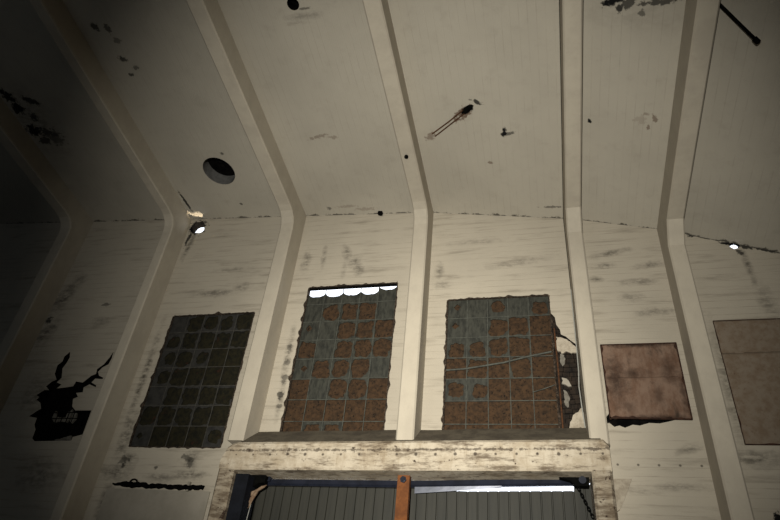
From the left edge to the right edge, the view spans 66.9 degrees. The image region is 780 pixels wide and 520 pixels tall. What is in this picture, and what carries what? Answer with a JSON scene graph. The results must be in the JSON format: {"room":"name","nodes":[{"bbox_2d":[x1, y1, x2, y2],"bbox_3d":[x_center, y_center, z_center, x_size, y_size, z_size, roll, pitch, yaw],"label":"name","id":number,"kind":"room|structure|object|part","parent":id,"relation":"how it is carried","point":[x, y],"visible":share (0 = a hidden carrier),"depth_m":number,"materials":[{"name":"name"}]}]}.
{"room":"abandoned warehouse","nodes":[
{"label":"abandoned warehouse","id":0,"kind":"room"},
{"bbox_2d":[0,0,779,251],"bbox_3d":[-6.044,-9.547,9.505,34.000,9.418,26.000,-4,-36,14],"label":"ceiling","id":1,"kind":"structure","parent":0,"point":[312,69],"depth_m":15.29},
{"bbox_2d":[203,158,234,183],"bbox_3d":[-5.322,-2.933,18.599,1.040,0.621,1.098,-4,-36,14],"label":"pipe opening","id":2,"kind":"object","parent":1,"relation":"attached to","point":[217,170],"visible":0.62,"depth_m":18.89,"materials":[{"name":"grey metal"}]},
{"bbox_2d":[186,0,305,443],"bbox_3d":[-6.063,-7.616,8.055,0.438,11.906,26.156,-4,-36,14],"label":"rib","id":3,"kind":"object","parent":1,"relation":"attached to","point":[209,18],"visible":0.89,"depth_m":15.87,"materials":[{"name":"white wood"}]},
{"bbox_2d":[287,0,298,9],"bbox_3d":[-2.292,-6.213,14.175,0.300,0.360,0.345,-4,-36,14],"label":"pipe opening","id":4,"kind":"object","parent":1,"relation":"attached to","point":[292,4],"visible":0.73,"depth_m":14.28,"materials":[{"name":"black"}]},
{"bbox_2d":[362,0,433,439],"bbox_3d":[-2.014,-7.778,6.981,0.438,11.576,26.156,-4,-36,14],"label":"rib","id":5,"kind":"object","parent":1,"relation":"attached to","point":[377,12],"visible":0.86,"depth_m":14.79,"materials":[{"name":"beige paint"}]},
{"bbox_2d":[432,104,472,136],"bbox_3d":[1.637,-3.625,15.381,0.176,0.117,1.462,28,-41,-28],"label":"bared rebar","id":6,"kind":"object","parent":1,"relation":"attached to","point":[468,108],"visible":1,"depth_m":15.21,"materials":[{"name":"black metal"}]},
{"bbox_2d":[559,0,609,445],"bbox_3d":[2.000,-7.755,5.781,0.426,10.916,26.156,-4,-36,14],"label":"rib","id":7,"kind":"object","parent":1,"relation":"attached to","point":[570,11],"visible":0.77,"depth_m":13.57,"materials":[{"name":"beige paint"}]},
{"bbox_2d":[570,290,585,427],"bbox_3d":[4.493,2.248,14.212,0.096,3.671,0.040,29,-41,-29],"label":"cable","id":8,"kind":"object","parent":7,"relation":"hanging from","point":[570,290],"visible":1,"depth_m":14.07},
{"bbox_2d":[719,2,760,44],"bbox_3d":[6.455,-4.826,11.372,1.729,0.870,0.101,22,-38,-21],"label":"hanging rod","id":9,"kind":"object","parent":1,"relation":"hanging from","point":[755,39],"visible":1,"depth_m":11.39,"materials":[{"name":"black metal"}]},
{"bbox_3d":[7.106,-4.260,11.443,0.155,0.145,0.101,22,-38,-21],"label":"rod","id":10,"kind":"part","parent":9,"relation":"part of","materials":[{"name":"black metal"}]},
{"bbox_2d":[0,213,779,519],"bbox_3d":[-3.615,3.669,15.811,34.000,14.850,0.300,-4,-36,14],"label":"wall","id":11,"kind":"structure","parent":0,"point":[225,267],"depth_m":16.22,"materials":[{"name":"white wood"}]},
{"bbox_2d":[34,400,90,440],"bbox_3d":[-9.191,4.536,16.696,1.600,1.211,0.120,-4,-36,14],"label":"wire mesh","id":12,"kind":"object","parent":11,"relation":"attached to","point":[55,418],"visible":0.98,"depth_m":16.67,"materials":[{"name":"black metal"}]},
{"bbox_2d":[96,488,209,519],"bbox_3d":[-5.896,6.681,14.044,2.930,2.320,0.042,-4,-36,14],"label":"board","id":13,"kind":"object","parent":11,"relation":"attached to","point":[117,504],"visible":1,"depth_m":14.49,"materials":[{"name":"grey paint"}]},
{"bbox_2d":[112,478,204,491],"bbox_3d":[-5.819,5.636,14.770,2.621,0.270,0.158,-4,-36,14],"label":"bar","id":14,"kind":"object","parent":11,"relation":"attached to","point":[188,487],"visible":1,"depth_m":14.69,"materials":[{"name":"black metal"}]},
{"bbox_2d":[128,311,254,448],"bbox_3d":[-5.459,3.253,16.533,2.835,4.127,0.121,-4,-36,14],"label":"window","id":15,"kind":"structure","parent":11,"relation":"in","point":[187,403],"depth_m":16.43,"materials":[{"name":"black glass"}]},
{"bbox_2d":[250,486,396,519],"bbox_3d":[-1.675,7.368,12.411,3.900,5.178,0.070,-4,-36,14],"label":"door","id":16,"kind":"structure","parent":11,"relation":"in","point":[272,502],"depth_m":13.62,"materials":[{"name":"paint"}]},
{"bbox_2d":[279,281,397,431],"bbox_3d":[-1.270,2.509,15.848,2.843,4.440,0.118,-4,-36,14],"label":"window","id":17,"kind":"structure","parent":11,"relation":"in","point":[339,377],"depth_m":15.71,"materials":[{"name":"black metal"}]},
{"bbox_2d":[207,428,617,519],"bbox_3d":[0.137,6.423,11.925,8.685,6.549,0.889,-4,-36,14],"label":"surround","id":18,"kind":"object","parent":11,"relation":"attached to","point":[537,453],"visible":0.96,"depth_m":12.98,"materials":[{"name":"paint"}]},
{"bbox_2d":[226,474,255,519],"bbox_3d":[-3.582,7.206,12.396,0.330,5.170,0.520,-4,-36,14],"label":"channel","id":19,"kind":"object","parent":18,"relation":"attached to","point":[238,509],"visible":0.8,"depth_m":13.43,"materials":[{"name":"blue metal"}]},
{"bbox_2d":[246,485,266,519],"bbox_3d":[-3.191,5.822,13.376,0.574,1.417,0.112,-4,-36,14],"label":"cloth","id":20,"kind":"object","parent":19,"relation":"hanging from","point":[254,493],"visible":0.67,"depth_m":13.65,"materials":[{"name":"beige fabric"}]},
{"bbox_2d":[252,475,588,492],"bbox_3d":[0.376,4.947,13.122,7.750,0.460,0.420,-4,-36,14],"label":"track","id":21,"kind":"object","parent":18,"relation":"attached to","point":[431,485],"depth_m":12.99,"materials":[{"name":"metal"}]},
{"bbox_3d":[-3.111,5.236,13.962,0.513,0.350,0.300,-4,-36,14],"label":"track end bracket","id":22,"kind":"part","parent":21,"relation":"part of","materials":[{"name":"black metal"}]},
{"bbox_3d":[3.830,4.587,12.262,0.600,0.225,0.250,-4,-36,14],"label":"roller bracket","id":23,"kind":"part","parent":21,"relation":"part of","materials":[{"name":"black metal"}]},
{"bbox_2d":[577,486,593,518],"bbox_3d":[3.974,4.925,12.002,0.295,0.625,0.073,-1,-36,10],"label":"chain","id":24,"kind":"object","parent":21,"relation":"hanging from","point":[579,490],"visible":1,"depth_m":11.99,"materials":[{"name":"black metal"}]},
{"bbox_2d":[408,485,593,519],"bbox_3d":[2.144,7.068,11.508,3.970,5.290,0.070,-4,-36,14],"label":"door","id":25,"kind":"structure","parent":18,"relation":"attached to","point":[447,505],"depth_m":12.71,"materials":[{"name":"paint"}]},
{"bbox_2d":[441,294,560,429],"bbox_3d":[2.693,2.479,14.676,2.768,3.733,0.160,-4,-36,14],"label":"window","id":26,"kind":"structure","parent":11,"relation":"in","point":[500,368],"depth_m":14.62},
{"bbox_2d":[551,315,584,427],"bbox_3d":[4.262,2.605,14.166,0.550,3.014,0.174,-4,-36,14],"label":"plaster","id":27,"kind":"object","parent":11,"relation":"attached to","point":[563,345],"visible":0.92,"depth_m":13.93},
{"bbox_2d":[613,479,631,511],"bbox_3d":[4.826,4.876,12.185,0.410,0.680,0.102,-4,-36,14],"label":"flake","id":28,"kind":"object","parent":11,"relation":"attached to","point":[621,486],"visible":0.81,"depth_m":12.21,"materials":[{"name":"beige paint"}]},
{"bbox_2d":[600,342,692,419],"bbox_3d":[5.805,2.759,13.493,1.700,1.880,0.060,-4,-36,14],"label":"panel","id":29,"kind":"object","parent":11,"relation":"attached to","point":[643,381],"visible":1,"depth_m":13.46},
{"bbox_2d":[713,318,779,444],"bbox_3d":[8.932,2.546,12.729,2.989,2.950,0.060,-4,-36,14],"label":"panel","id":30,"kind":"object","parent":11,"relation":"attached to","point":[749,348],"visible":1,"depth_m":13.03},
{"bbox_3d":[-7.267,2.243,1.310,34.000,0.200,26.300,-4,-36,14],"label":"floor","id":31,"kind":"structure","parent":0,"visible":0},
{"bbox_2d":[0,97,92,412],"bbox_3d":[-14.446,-4.912,8.520,0.458,18.485,26.156,-4,-36,14],"label":"rib","id":32,"kind":"object","parent":31,"relation":"on","point":[16,346],"visible":0.98,"depth_m":19.09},
{"bbox_2d":[29,0,191,519],"bbox_3d":[-10.419,-5.051,7.436,0.358,18.164,26.156,-4,-36,14],"label":"rib","id":33,"kind":"object","parent":31,"relation":"on","point":[72,502],"visible":0.98,"depth_m":16.52,"materials":[{"name":"white wood"}]},
{"bbox_2d":[394,475,410,519],"bbox_3d":[0.080,6.923,11.545,0.270,5.288,0.230,-4,-36,14],"label":"steel post","id":34,"kind":"object","parent":31,"relation":"on","point":[404,481],"visible":1,"depth_m":12.78,"materials":[{"name":"orange metal"}]},
{"bbox_2d":[657,0,754,519],"bbox_3d":[4.003,-5.234,3.320,0.418,16.231,26.156,-4,-36,14],"label":"rib","id":35,"kind":"object","parent":31,"relation":"on","point":[700,16],"visible":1,"depth_m":12.52,"materials":[{"name":"beige paint"}]}
]}

